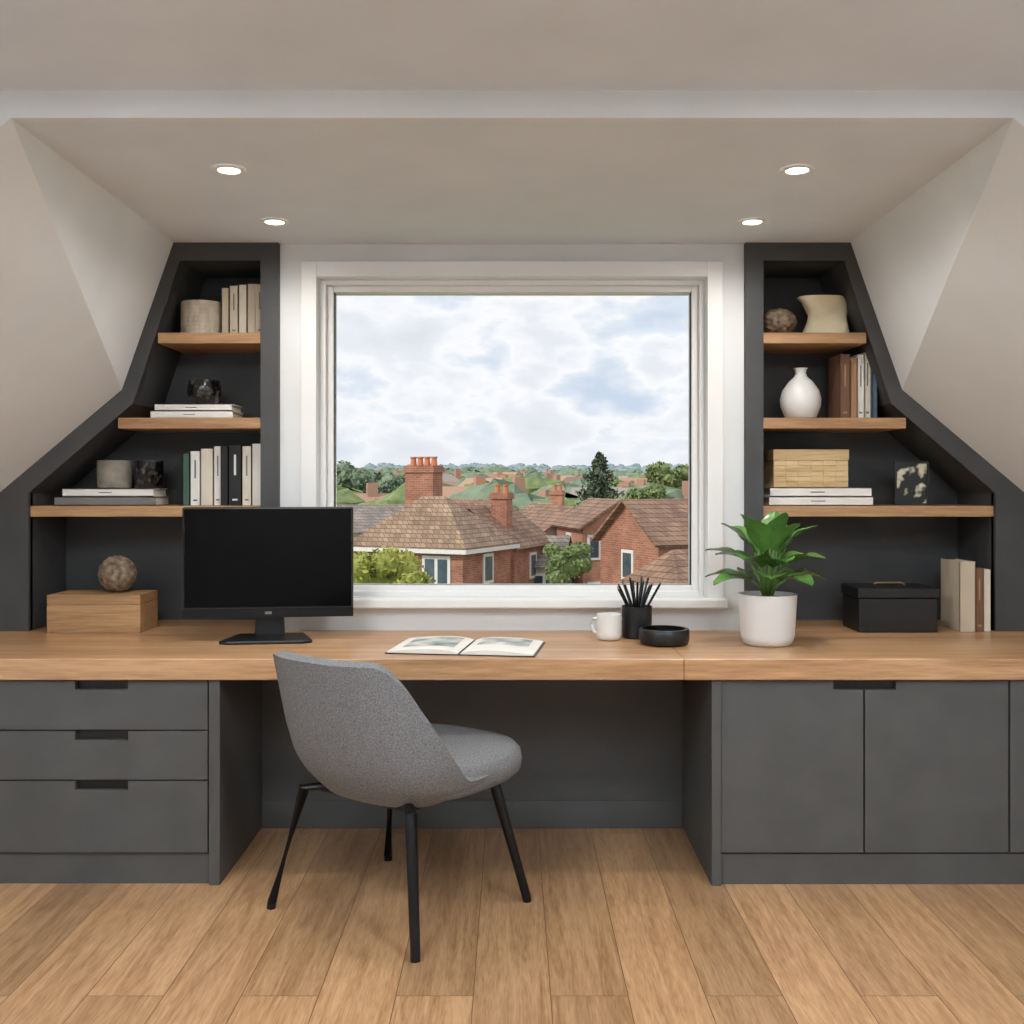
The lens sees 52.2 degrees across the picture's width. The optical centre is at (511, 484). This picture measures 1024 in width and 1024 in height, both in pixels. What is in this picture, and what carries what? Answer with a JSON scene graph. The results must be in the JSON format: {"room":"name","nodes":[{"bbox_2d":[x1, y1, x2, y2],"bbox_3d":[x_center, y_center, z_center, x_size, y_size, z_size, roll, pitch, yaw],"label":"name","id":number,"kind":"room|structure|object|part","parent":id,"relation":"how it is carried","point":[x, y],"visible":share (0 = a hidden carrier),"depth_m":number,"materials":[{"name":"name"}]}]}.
{"room":"home office","nodes":[
{"label":"home office","id":0,"kind":"room"},
{"bbox_2d":[0,118,121,491],"bbox_3d":[-1.795,-0.326,3.395,1.010,1.238,1.410,0,0,0],"label":"wall","id":1,"kind":"structure","parent":0,"point":[56,369],"depth_m":3.50,"materials":[{"name":"paint"}]},
{"bbox_2d":[11,118,172,388],"bbox_3d":[-1.308,-0.652,3.412,0.202,0.585,1.429,0,0,-9],"label":"wall","id":2,"kind":"structure","parent":0,"point":[118,260],"depth_m":3.54,"materials":[{"name":"paint"}]},
{"bbox_2d":[262,680,681,800],"bbox_3d":[-0.153,0.981,4.050,1.620,0.679,0.040,0,0,0],"label":"wall","id":3,"kind":"structure","parent":0,"point":[576,739],"depth_m":4.03,"materials":[{"name":"grey paint"}]},
{"bbox_2d":[262,800,682,827],"bbox_3d":[-0.153,1.268,4.023,1.618,0.105,0.014,0,0,0],"label":"baseboard","id":4,"kind":"structure","parent":3,"relation":"attached to","point":[275,813],"depth_m":4.02,"materials":[{"name":"grey paint"}]},
{"bbox_2d":[280,244,743,629],"bbox_3d":[0.000,-0.188,4.189,1.860,1.515,0.222,0,0,0],"label":"window frame","id":5,"kind":"structure","parent":3,"relation":"in","point":[291,255],"depth_m":4.10,"materials":[{"name":"paint"}]},
{"bbox_2d":[320,280,703,595],"bbox_3d":[0.003,-0.186,4.202,1.535,1.268,0.135,0,0,0],"label":"window","id":6,"kind":"structure","parent":5,"relation":"attached to","point":[328,288],"depth_m":4.17,"materials":[{"name":"paint"}]},
{"bbox_2d":[334,293,690,584],"bbox_3d":[0.003,-0.185,4.202,1.445,1.186,0.035,0,0,0],"label":"gasket","id":7,"kind":"object","parent":6,"relation":"attached to","point":[334,293],"visible":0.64,"depth_m":4.20,"materials":[{"name":"black rubber"}]},
{"bbox_2d":[353,598,727,607],"bbox_3d":[0.000,0.460,4.095,1.670,0.036,0.110,0,0,0],"label":"sill","id":8,"kind":"structure","parent":3,"relation":"attached to","point":[357,602],"depth_m":4.04,"materials":[{"name":"paint"}]},
{"bbox_2d":[0,828,1023,1023],"bbox_3d":[0.000,1.370,1.200,4.800,0.100,6.700,0,0,0],"label":"floor","id":9,"kind":"structure","parent":0,"point":[618,925],"depth_m":3.03,"materials":[{"name":"brown wood"}]},
{"bbox_2d":[0,680,261,884],"bbox_3d":[-1.627,0.981,3.737,1.327,0.679,0.583,0,0,0],"label":"base cabinet","id":10,"kind":"object","parent":9,"relation":"on","point":[102,781],"visible":0.9,"depth_m":3.45,"materials":[{"name":"grey paint"}]},
{"bbox_3d":[-1.356,1.094,3.459,0.702,0.238,0.022,0,0,0],"label":"drawer","id":11,"kind":"part","parent":10,"relation":"part of","materials":[{"name":"grey paint"}]},
{"bbox_3d":[-1.356,0.891,3.459,0.702,0.162,0.022,0,0,0],"label":"drawer","id":12,"kind":"part","parent":10,"relation":"part of","materials":[{"name":"grey paint"}]},
{"bbox_3d":[-1.356,0.726,3.459,0.702,0.163,0.022,0,0,0],"label":"drawer","id":13,"kind":"part","parent":10,"relation":"part of","materials":[{"name":"grey paint"}]},
{"bbox_3d":[-0.982,0.981,3.737,0.037,0.679,0.583,0,0,0],"label":"panel","id":14,"kind":"part","parent":10,"relation":"part of","materials":[{"name":"grey paint"}]},
{"bbox_2d":[0,620,1023,679],"bbox_3d":[0.000,0.605,3.928,4.580,0.070,1.005,0,0,0],"label":"desk","id":15,"kind":"object","parent":10,"relation":"on","point":[172,649],"visible":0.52,"depth_m":3.47,"materials":[{"name":"brown wood"}]},
{"bbox_2d":[47,590,157,632],"bbox_3d":[-1.610,0.496,4.120,0.360,0.146,0.200,0,0,0],"label":"wooden box","id":16,"kind":"object","parent":15,"relation":"on","point":[68,611],"visible":0.99,"depth_m":4.02,"materials":[{"name":"brown wood"}]},
{"bbox_2d":[97,555,136,591],"bbox_3d":[-1.555,0.350,4.120,0.146,0.148,0.146,0,0,4],"label":"decorative orb","id":17,"kind":"object","parent":16,"relation":"on","point":[116,573],"visible":1,"depth_m":4.07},
{"bbox_2d":[0,242,279,630],"bbox_3d":[-1.605,-0.188,4.246,1.390,1.515,0.348,0,0,0],"label":"built-in bookcase","id":18,"kind":"object","parent":15,"relation":"on","point":[46,548],"visible":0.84,"depth_m":4.18,"materials":[{"name":"grey paint"}]},
{"bbox_2d":[55,488,169,504],"bbox_3d":[-1.610,0.048,4.220,0.400,0.067,0.171,0,0,0],"label":"book stack","id":19,"kind":"object","parent":18,"relation":"on","point":[70,496],"visible":1,"depth_m":4.14,"materials":[{"name":"white paper"}]},
{"bbox_2d":[97,460,131,487],"bbox_3d":[-1.605,-0.043,4.220,0.134,0.112,0.134,0,0,0],"label":"cup","id":20,"kind":"object","parent":19,"relation":"on","point":[110,473],"visible":0.98,"depth_m":4.16,"materials":[{"name":"beige ceramic"}]},
{"bbox_2d":[134,460,163,487],"bbox_3d":[-1.465,-0.043,4.220,0.112,0.112,0.112,0,0,0],"label":"glass tumbler","id":21,"kind":"object","parent":19,"relation":"on","point":[147,473],"visible":0.98,"depth_m":4.17,"materials":[{"name":"black glass"}]},
{"bbox_3d":[-1.433,0.103,4.252,0.903,0.042,0.332,0,0,0],"label":"shelf","id":22,"kind":"part","parent":18,"relation":"part of","materials":[{"name":"brown wood"}]},
{"bbox_3d":[-1.261,-0.242,4.252,0.560,0.042,0.332,0,0,0],"label":"shelf","id":23,"kind":"part","parent":18,"relation":"part of","materials":[{"name":"brown wood"}]},
{"bbox_2d":[150,404,242,417],"bbox_3d":[-1.268,-0.293,4.220,0.325,0.058,0.171,0,0,0],"label":"book stack","id":24,"kind":"object","parent":18,"relation":"on","point":[161,410],"visible":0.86,"depth_m":4.14,"materials":[{"name":"white paper"}]},
{"bbox_2d":[187,379,221,403],"bbox_3d":[-1.242,-0.371,4.220,0.134,0.098,0.134,0,0,0],"label":"patterned bowl","id":25,"kind":"object","parent":24,"relation":"on","point":[199,391],"visible":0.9,"depth_m":4.17,"materials":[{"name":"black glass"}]},
{"bbox_2d":[180,300,221,332],"bbox_3d":[-1.248,-0.664,4.210,0.169,0.135,0.169,0,0,0],"label":"stone planter","id":26,"kind":"object","parent":18,"relation":"on","point":[197,316],"visible":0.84,"depth_m":4.14,"materials":[{"name":"stone"}]},
{"bbox_3d":[-1.183,-0.575,4.252,0.405,0.042,0.332,0,0,0],"label":"shelf","id":27,"kind":"part","parent":18,"relation":"part of","materials":[{"name":"brown wood"}]},
{"bbox_2d":[183,444,260,504],"bbox_3d":[-1.147,-0.042,4.241,0.314,0.245,0.202,0,0,0],"label":"books","id":28,"kind":"object","parent":18,"relation":"on","point":[231,474],"visible":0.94,"depth_m":4.15,"materials":[{"name":"white paper"}]},
{"bbox_2d":[222,284,260,332],"bbox_3d":[-1.069,-0.700,4.241,0.168,0.205,0.183,0,0,0],"label":"books","id":29,"kind":"object","parent":18,"relation":"on","point":[241,304],"visible":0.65,"depth_m":4.16,"materials":[{"name":"beige paper"}]},
{"bbox_2d":[182,507,352,644],"bbox_3d":[-0.894,0.325,3.835,0.616,0.488,0.210,0,0,-7],"label":"computer monitor","id":30,"kind":"object","parent":15,"relation":"on","point":[268,565],"visible":1,"depth_m":3.83,"materials":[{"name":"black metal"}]},
{"bbox_2d":[385,636,544,656],"bbox_3d":[-0.155,0.560,3.650,0.510,0.018,0.320,0,0,8],"label":"open magazine","id":31,"kind":"object","parent":15,"relation":"on","point":[430,645],"visible":1,"depth_m":3.59,"materials":[{"name":"paper"}]},
{"bbox_2d":[590,612,620,640],"bbox_3d":[0.352,0.521,3.853,0.104,0.095,0.090,0,0,29],"label":"coffee mug","id":32,"kind":"object","parent":15,"relation":"on","point":[608,623],"visible":1,"depth_m":3.81,"materials":[{"name":"white ceramic"}]},
{"bbox_2d":[617,575,660,638],"bbox_3d":[0.456,0.454,3.898,0.152,0.231,0.132,0,0,-34],"label":"pencil cup","id":33,"kind":"object","parent":15,"relation":"on","point":[635,615],"visible":0.86,"depth_m":3.87,"materials":[{"name":"black metal"}]},
{"bbox_2d":[639,625,689,646],"bbox_3d":[0.545,0.541,3.745,0.180,0.056,0.180,0,0,0],"label":"bowl","id":34,"kind":"object","parent":15,"relation":"on","point":[652,635],"visible":1,"depth_m":3.68,"materials":[{"name":"black ceramic"}]},
{"bbox_2d":[705,511,825,646],"bbox_3d":[0.911,0.331,3.734,0.423,0.476,0.403,0,0,0],"label":"potted plant","id":35,"kind":"object","parent":15,"relation":"on","point":[767,615],"visible":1,"depth_m":3.68,"materials":[{"name":"green plant"}]},
{"bbox_3d":[0.915,0.479,3.740,0.206,0.180,0.206,0,0,0],"label":"pot","id":36,"kind":"part","parent":35,"relation":"part of","materials":[{"name":"white ceramic"}]},
{"bbox_2d":[744,242,1023,630],"bbox_3d":[1.605,-0.188,4.246,1.390,1.515,0.348,0,0,0],"label":"built-in bookcase","id":37,"kind":"object","parent":15,"relation":"on","point":[974,512],"visible":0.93,"depth_m":4.21,"materials":[{"name":"grey paint"}]},
{"bbox_2d":[763,308,796,332],"bbox_3d":[1.068,-0.653,4.195,0.146,0.113,0.146,0,0,4],"label":"decorative orb","id":38,"kind":"object","parent":37,"relation":"on","point":[779,320],"visible":0.76,"depth_m":4.14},
{"bbox_2d":[780,367,821,417],"bbox_3d":[1.160,-0.366,4.200,0.162,0.205,0.162,0,0,0],"label":"bottle vase","id":39,"kind":"object","parent":37,"relation":"on","point":[800,398],"visible":0.89,"depth_m":4.14,"materials":[{"name":"white ceramic"}]},
{"bbox_3d":[1.183,-0.575,4.252,0.405,0.042,0.332,0,0,0],"label":"shelf","id":40,"kind":"part","parent":37,"relation":"part of","materials":[{"name":"brown wood"}]},
{"bbox_2d":[763,487,872,504],"bbox_3d":[1.222,0.045,4.220,0.410,0.071,0.181,0,0,0],"label":"book stack","id":41,"kind":"object","parent":37,"relation":"on","point":[771,495],"visible":0.91,"depth_m":4.13,"materials":[{"name":"white paper"}]},
{"bbox_2d":[763,450,848,486],"bbox_3d":[1.185,-0.066,4.230,0.300,0.150,0.184,0,0,0],"label":"woven box","id":42,"kind":"object","parent":41,"relation":"on","point":[781,468],"visible":0.96,"depth_m":4.14,"materials":[{"name":"beige wicker"}]},
{"bbox_2d":[797,295,849,332],"bbox_3d":[1.254,-0.676,4.210,0.208,0.158,0.120,0,0,0],"label":"vase","id":43,"kind":"object","parent":37,"relation":"on","point":[826,313],"visible":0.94,"depth_m":4.17,"materials":[{"name":"beige ceramic"}]},
{"bbox_3d":[1.261,-0.242,4.252,0.560,0.042,0.332,0,0,0],"label":"shelf","id":44,"kind":"part","parent":37,"relation":"part of","materials":[{"name":"brown wood"}]},
{"bbox_2d":[828,352,876,417],"bbox_3d":[1.377,-0.397,4.241,0.149,0.265,0.183,0,0,0],"label":"books","id":45,"kind":"object","parent":37,"relation":"on","point":[852,385],"visible":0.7,"depth_m":4.16,"materials":[{"name":"brown paper"}]},
{"bbox_3d":[1.433,0.103,4.252,0.903,0.042,0.332,0,0,0],"label":"shelf","id":46,"kind":"part","parent":37,"relation":"part of","materials":[{"name":"brown wood"}]},
{"bbox_2d":[894,462,928,504],"bbox_3d":[1.607,-0.006,4.221,0.134,0.175,0.058,0,0,4],"label":"picture frame","id":47,"kind":"object","parent":37,"relation":"on","point":[911,479],"visible":0.99,"depth_m":4.20,"materials":[{"name":"black"}]},
{"bbox_2d":[841,582,938,631],"bbox_3d":[1.490,0.476,4.130,0.316,0.187,0.212,0,0,0],"label":"storage box","id":48,"kind":"object","parent":15,"relation":"on","point":[877,606],"visible":1,"depth_m":4.03,"materials":[{"name":"black cardboard"}]},
{"bbox_3d":[1.490,0.391,4.130,0.128,0.017,0.008,0,0,0],"label":"handle","id":49,"kind":"part","parent":48,"relation":"part of","materials":[{"name":"gold metal"}]},
{"bbox_3d":[1.490,0.417,4.130,0.316,0.040,0.212,0,0,0],"label":"lid","id":50,"kind":"part","parent":48,"relation":"part of","materials":[{"name":"black cardboard"}]},
{"bbox_2d":[941,558,990,631],"bbox_3d":[1.798,0.433,4.157,0.126,0.272,0.214,0,0,0],"label":"books","id":51,"kind":"object","parent":15,"relation":"on","point":[965,587],"visible":1,"depth_m":4.06,"materials":[{"name":"beige paper"}]},
{"bbox_2d":[267,650,530,962],"bbox_3d":[-0.348,0.909,3.290,0.653,0.825,0.781,0,0,37],"label":"desk chair","id":52,"kind":"object","parent":9,"relation":"on","point":[355,727],"visible":1,"depth_m":3.01,"materials":[{"name":"grey fabric"}]},
{"bbox_3d":[-0.657,1.122,3.265,0.217,0.400,0.037,0,0,-5],"label":"leg","id":53,"kind":"part","parent":52,"relation":"part of","materials":[{"name":"black metal"}]},
{"bbox_3d":[-0.352,0.945,3.287,0.380,0.026,0.330,0,0,37],"label":"under frame","id":54,"kind":"part","parent":52,"relation":"part of","materials":[{"name":"black metal"}]},
{"bbox_3d":[-0.416,1.122,3.586,0.037,0.400,0.217,0,0,-11],"label":"leg","id":55,"kind":"part","parent":52,"relation":"part of","materials":[{"name":"black metal"}]},
{"bbox_3d":[-0.288,1.122,2.987,0.037,0.400,0.217,0,0,-11],"label":"leg","id":56,"kind":"part","parent":52,"relation":"part of","materials":[{"name":"black metal"}]},
{"bbox_2d":[428,723,521,802],"bbox_3d":[-0.298,0.880,3.358,0.594,0.111,0.604,0,0,37],"label":"seat cushion","id":57,"kind":"object","parent":52,"relation":"on","point":[486,759],"depth_m":3.21,"materials":[{"name":"grey fabric"}]},
{"bbox_3d":[-0.047,1.122,3.308,0.217,0.400,0.037,0,0,-5],"label":"leg","id":58,"kind":"part","parent":52,"relation":"part of","materials":[{"name":"black metal"}]},
{"bbox_2d":[682,680,1023,885],"bbox_3d":[1.474,0.981,3.733,1.633,0.679,0.591,0,0,0],"label":"base cabinet","id":59,"kind":"object","parent":9,"relation":"on","point":[784,781],"visible":0.8,"depth_m":3.45,"materials":[{"name":"grey paint"}]},
{"bbox_3d":[0.672,0.981,3.733,0.031,0.679,0.591,0,0,0],"label":"panel","id":60,"kind":"part","parent":59,"relation":"part of","materials":[{"name":"grey paint"}]},
{"bbox_3d":[0.990,0.928,3.459,0.600,0.570,0.022,0,0,0],"label":"door","id":61,"kind":"part","parent":59,"relation":"part of","materials":[{"name":"grey paint"}]},
{"bbox_3d":[1.401,0.929,3.458,0.473,0.567,0.020,0,0,0],"label":"door","id":62,"kind":"part","parent":59,"relation":"part of","materials":[{"name":"grey paint"}]},
{"bbox_3d":[1.922,0.929,3.458,0.556,0.567,0.020,0,0,0],"label":"door","id":63,"kind":"part","parent":59,"relation":"part of","materials":[{"name":"grey paint"}]},
{"bbox_2d":[0,0,1023,89],"bbox_3d":[0.000,-1.077,0.271,4.800,0.120,4.841,0,0,0],"label":"ceiling","id":64,"kind":"structure","parent":0,"point":[45,44],"depth_m":2.40,"materials":[{"name":"paint"}]},
{"bbox_2d":[212,164,245,175],"bbox_3d":[-0.846,-0.942,3.125,0.100,0.005,0.100,0,0,0],"label":"recessed light","id":65,"kind":"object","parent":64,"relation":"in","point":[224,169],"visible":1,"depth_m":3.12,"materials":[{"name":"white ceramic"}]},
{"bbox_2d":[218,168,240,173],"bbox_3d":[-0.846,-0.942,3.125,0.069,0.002,0.069,0,0,39],"label":"diffuser","id":66,"kind":"object","parent":65,"relation":"attached to","point":[220,170],"depth_m":3.13,"materials":[{"name":"white plastic"}]},
{"bbox_2d":[260,218,288,225],"bbox_3d":[-0.850,-0.942,3.740,0.100,0.005,0.100,0,0,0],"label":"recessed light","id":67,"kind":"object","parent":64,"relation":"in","point":[268,221],"visible":1,"depth_m":3.73,"materials":[{"name":"white ceramic"}]},
{"bbox_2d":[265,220,283,223],"bbox_3d":[-0.850,-0.942,3.740,0.069,0.002,0.069,0,0,39],"label":"diffuser","id":68,"kind":"object","parent":67,"relation":"attached to","point":[266,221],"depth_m":3.74,"materials":[{"name":"white plastic"}]},
{"bbox_2d":[738,218,766,225],"bbox_3d":[0.860,-0.942,3.740,0.100,0.005,0.100,0,0,0],"label":"recessed light","id":69,"kind":"object","parent":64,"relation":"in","point":[748,221],"visible":1,"depth_m":3.73,"materials":[{"name":"white ceramic"}]},
{"bbox_2d":[743,220,761,223],"bbox_3d":[0.860,-0.942,3.740,0.069,0.002,0.069,0,0,-39],"label":"diffuser","id":70,"kind":"object","parent":69,"relation":"attached to","point":[744,221],"depth_m":3.74,"materials":[{"name":"white"}]},
{"bbox_2d":[780,164,814,175],"bbox_3d":[0.853,-0.942,3.125,0.100,0.005,0.100,0,0,0],"label":"recessed light","id":71,"kind":"object","parent":64,"relation":"in","point":[798,169],"visible":1,"depth_m":3.12,"materials":[{"name":"white ceramic"}]},
{"bbox_2d":[786,168,808,173],"bbox_3d":[0.853,-0.942,3.125,0.069,0.002,0.069,0,0,-39],"label":"diffuser","id":72,"kind":"object","parent":71,"relation":"attached to","point":[788,170],"depth_m":3.13,"materials":[{"name":"white"}]},
{"bbox_2d":[0,90,1023,126],"bbox_3d":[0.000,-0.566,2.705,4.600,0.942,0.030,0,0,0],"label":"ceiling beam","id":73,"kind":"structure","parent":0,"point":[18,105],"depth_m":2.69,"materials":[{"name":"paint"}]},
{"bbox_2d":[17,122,1006,243],"bbox_3d":[0.000,-1.045,3.635,2.640,0.200,1.830,0,0,0],"label":"ceiling","id":74,"kind":"structure","parent":0,"point":[333,182],"depth_m":3.21,"materials":[{"name":"white paint"}]},
{"bbox_2d":[851,118,1012,388],"bbox_3d":[1.308,-0.652,3.412,0.202,0.585,1.429,0,0,9],"label":"wall","id":75,"kind":"structure","parent":0,"point":[906,259],"depth_m":3.54,"materials":[{"name":"paint"}]},
{"bbox_2d":[902,118,1023,491],"bbox_3d":[1.795,-0.326,3.395,1.010,1.238,1.410,0,0,0],"label":"wall","id":76,"kind":"structure","parent":0,"point":[967,369],"depth_m":3.50,"materials":[{"name":"paint"}]},
{"label":"outside","id":77,"kind":"structure","parent":0,"visible":0},
{"bbox_2d":[353,496,519,549],"bbox_3d":[-3.900,1.801,51.950,6.743,2.480,5.944,0,0,25],"label":"roof","id":78,"kind":"structure","parent":77,"point":[428,522],"depth_m":50.44,"materials":[{"name":"tile"}]},
{"bbox_2d":[403,457,444,505],"bbox_3d":[-4.462,0.095,52.874,1.780,3.050,1.180,0,0,25],"label":"chimney","id":79,"kind":"object","parent":78,"relation":"on","point":[421,479],"visible":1,"depth_m":52.49,"materials":[{"name":"red brick"}]},
{"bbox_2d":[353,544,519,554],"bbox_3d":[-3.906,3.090,51.936,6.760,0.200,5.930,0,0,25],"label":"fascia","id":80,"kind":"object","parent":78,"relation":"attached to","point":[367,549],"visible":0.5,"depth_m":49.08,"materials":[{"name":"white paint"}]},
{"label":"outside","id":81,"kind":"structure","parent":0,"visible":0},
{"bbox_2d":[614,549,687,583],"bbox_3d":[6.300,3.227,38.450,4.342,1.730,4.346,0,0,-35],"label":"roof","id":82,"kind":"structure","parent":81,"point":[671,567],"depth_m":37.70,"materials":[{"name":"brown tile"}]},
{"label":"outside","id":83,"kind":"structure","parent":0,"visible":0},
{"bbox_3d":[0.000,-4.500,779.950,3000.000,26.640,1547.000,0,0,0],"label":"ground","id":84,"kind":"structure","parent":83,"visible":0},
{"bbox_2d":[337,460,379,492],"bbox_3d":[-17.204,2.270,115.459,5.459,10.100,5.985,0,0,0],"label":"tree","id":85,"kind":"object","parent":84,"relation":"on","point":[349,476],"visible":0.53,"depth_m":113.43,"materials":[{"name":"green plant"}]},
{"bbox_2d":[373,470,404,492],"bbox_3d":[-14.030,2.769,121.192,4.616,9.102,4.353,0,0,0],"label":"tree","id":86,"kind":"object","parent":84,"relation":"on","point":[387,484],"visible":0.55,"depth_m":120.04,"materials":[{"name":"green plant"}]},
{"bbox_2d":[353,545,427,583],"bbox_3d":[-5.139,5.518,39.535,4.004,6.604,3.914,0,0,0],"label":"tree","id":87,"kind":"object","parent":84,"relation":"on","point":[381,567],"visible":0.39,"depth_m":38.10,"materials":[{"name":"green plant"}]},
{"bbox_2d":[393,569,435,583],"bbox_3d":[-3.413,5.873,36.920,1.721,5.894,1.998,0,0,0],"label":"tree","id":88,"kind":"object","parent":84,"relation":"on","point":[413,577],"visible":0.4,"depth_m":36.24,"materials":[{"name":"green plant"}]},
{"bbox_2d":[353,549,509,583],"bbox_3d":[-3.900,5.845,51.950,6.000,5.950,5.200,0,0,25],"label":"wall","id":89,"kind":"structure","parent":84,"relation":"on","point":[465,569],"depth_m":49.50,"materials":[{"name":"red brick"}]},
{"bbox_2d":[369,553,493,583],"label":"windows","id":90,"kind":"structure","parent":89,"relation":"in","point":[438,567],"depth_m":48.90,"materials":[{"name":"white paint"}]},
{"bbox_2d":[469,510,542,583],"bbox_3d":[-1.200,5.045,59.450,5.000,7.550,6.000,0,0,20],"label":"wall","id":91,"kind":"structure","parent":84,"relation":"on","point":[519,560],"depth_m":56.70,"materials":[{"name":"red brick"}]},
{"bbox_2d":[466,505,549,550],"bbox_3d":[-1.200,2.324,59.450,5.774,2.327,6.700,0,0,20],"label":"roof","id":92,"kind":"structure","parent":91,"relation":"on","point":[523,530],"depth_m":58.39,"materials":[{"name":"brown tile"}]},
{"bbox_2d":[489,484,513,527],"bbox_3d":[-0.577,1.395,57.946,1.130,2.850,1.080,0,0,20],"label":"chimney","id":93,"kind":"object","parent":92,"relation":"on","point":[501,503],"visible":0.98,"depth_m":57.55,"materials":[{"name":"red brick"}]},
{"bbox_2d":[529,552,536,578],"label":"windows","id":94,"kind":"structure","parent":91,"relation":"in","point":[533,555],"depth_m":58.34,"materials":[{"name":"white paint"}]},
{"bbox_2d":[337,462,687,510],"bbox_3d":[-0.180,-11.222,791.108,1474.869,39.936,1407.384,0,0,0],"label":"distant townscape","id":95,"kind":"structure","parent":84,"relation":"on","point":[528,484],"depth_m":127.19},
{"bbox_2d":[536,569,545,572],"bbox_3d":[1.300,5.945,61.450,3.600,5.750,5.000,0,0,10],"label":"wall","id":96,"kind":"structure","parent":84,"relation":"on","point":[537,570],"depth_m":58.86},
{"bbox_2d":[534,573,549,583],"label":"windows","id":97,"kind":"structure","parent":96,"relation":"in","point":[539,578],"depth_m":58.77,"materials":[{"name":"white paint"}]},
{"bbox_2d":[534,535,571,568],"bbox_3d":[1.300,3.826,61.450,4.300,1.732,5.759,0,0,10],"label":"roof","id":98,"kind":"structure","parent":96,"relation":"on","point":[561,541],"depth_m":60.27,"materials":[{"name":"tile"}]},
{"bbox_2d":[546,526,556,535],"bbox_3d":[2.900,5.145,69.450,4.600,7.350,6.000,0,0,-20],"label":"wall","id":99,"kind":"structure","parent":84,"relation":"on","point":[553,531],"depth_m":66.13,"materials":[{"name":"brown brick"}]},
{"bbox_2d":[525,505,575,532],"bbox_3d":[2.900,2.374,69.450,5.370,2.029,6.700,0,0,-20],"label":"roof","id":100,"kind":"structure","parent":99,"relation":"on","point":[542,516],"depth_m":68.37,"materials":[{"name":"brown tile"}]},
{"bbox_2d":[542,542,593,583],"bbox_3d":[2.235,5.537,41.899,2.074,6.566,2.096,0,0,20],"label":"tree","id":101,"kind":"object","parent":84,"relation":"on","point":[563,565],"visible":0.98,"depth_m":41.31,"materials":[{"name":"green plant"}]},
{"bbox_2d":[557,505,616,583],"bbox_3d":[5.600,4.870,63.450,4.400,7.900,6.000,0,0,-12],"label":"wall","id":102,"kind":"structure","parent":84,"relation":"on","point":[580,535],"depth_m":60.26,"materials":[{"name":"orange brick"}]},
{"bbox_2d":[566,532,599,583],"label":"windows","id":103,"kind":"structure","parent":102,"relation":"in","point":[595,555],"depth_m":60.14,"materials":[{"name":"white paint"}]},
{"bbox_2d":[550,498,620,529],"bbox_3d":[5.600,1.700,63.450,5.166,1.780,6.700,0,0,-12],"label":"roof","id":104,"kind":"structure","parent":102,"relation":"on","point":[590,509],"depth_m":62.58,"materials":[{"name":"brown tile"}]},
{"bbox_2d":[574,451,624,505],"bbox_3d":[6.426,2.418,75.410,4.298,9.804,4.484,0,0,0],"label":"tree","id":105,"kind":"object","parent":84,"relation":"on","point":[598,485],"visible":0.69,"depth_m":75.08,"materials":[{"name":"green plant"}]},
{"bbox_2d":[600,506,687,583],"bbox_3d":[7.600,4.795,50.450,4.600,8.050,5.400,0,0,-24],"label":"wall","id":106,"kind":"structure","parent":84,"relation":"on","point":[624,532],"depth_m":49.99,"materials":[{"name":"red brick"}]},
{"bbox_2d":[591,499,687,547],"bbox_3d":[7.600,1.725,50.450,5.300,2.130,6.166,0,0,-24],"label":"roof","id":107,"kind":"structure","parent":106,"relation":"on","point":[664,522],"depth_m":48.81,"materials":[{"name":"brown tile"}]},
{"bbox_2d":[621,549,665,578],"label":"windows","id":108,"kind":"structure","parent":106,"relation":"in","point":[627,556],"depth_m":49.47,"materials":[{"name":"white paint"}]},
{"bbox_2d":[624,483,665,498],"bbox_3d":[11.896,3.572,93.422,3.800,7.496,3.988,0,0,0],"label":"tree","id":109,"kind":"object","parent":84,"relation":"on","point":[653,491],"visible":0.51,"depth_m":92.19,"materials":[{"name":"green plant"}]},
{"bbox_2d":[644,460,687,490],"bbox_3d":[16.611,2.366,110.440,5.484,9.907,5.265,0,0,0],"label":"tree","id":110,"kind":"object","parent":84,"relation":"on","point":[657,473],"visible":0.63,"depth_m":108.90,"materials":[{"name":"green plant"}]},
{"bbox_3d":[-9.500,5.195,78.450,9.000,7.250,6.000,0,0,-10],"label":"wall","id":111,"kind":"structure","parent":84,"relation":"on","visible":0},
{"bbox_2d":[337,504,404,533],"bbox_3d":[-9.500,2.476,78.450,9.700,2.032,6.760,0,0,-10],"label":"roof","id":112,"kind":"structure","parent":111,"relation":"on","point":[365,517],"depth_m":77.11,"materials":[{"name":"tile"}]},
{"bbox_3d":[-4.500,5.045,88.450,8.000,7.550,6.000,0,0,15],"label":"wall","id":113,"kind":"structure","parent":84,"relation":"on","visible":0},
{"bbox_2d":[450,499,490,508],"bbox_3d":[-4.500,2.126,88.450,8.700,1.933,6.757,0,0,15],"label":"roof","id":114,"kind":"structure","parent":113,"relation":"on","point":[464,503],"depth_m":87.52,"materials":[{"name":"brown tile"}]},
{"bbox_3d":[2.500,6.020,81.450,6.000,5.600,6.000,0,0,18],"label":"wall","id":115,"kind":"structure","parent":84,"relation":"on","visible":0},
{"bbox_2d":[519,502,558,514],"bbox_3d":[2.500,2.378,81.450,6.735,2.033,6.738,0,0,18],"label":"roof","id":116,"kind":"structure","parent":115,"relation":"on","point":[530,506],"depth_m":81.14,"materials":[{"name":"tile"}]},
{"bbox_2d":[549,485,565,505],"bbox_3d":[3.544,1.345,81.426,1.080,2.750,0.980,0,0,18],"label":"chimney","id":117,"kind":"object","parent":116,"relation":"on","point":[557,496],"visible":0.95,"depth_m":81.06,"materials":[{"name":"orange brick"}]}
]}

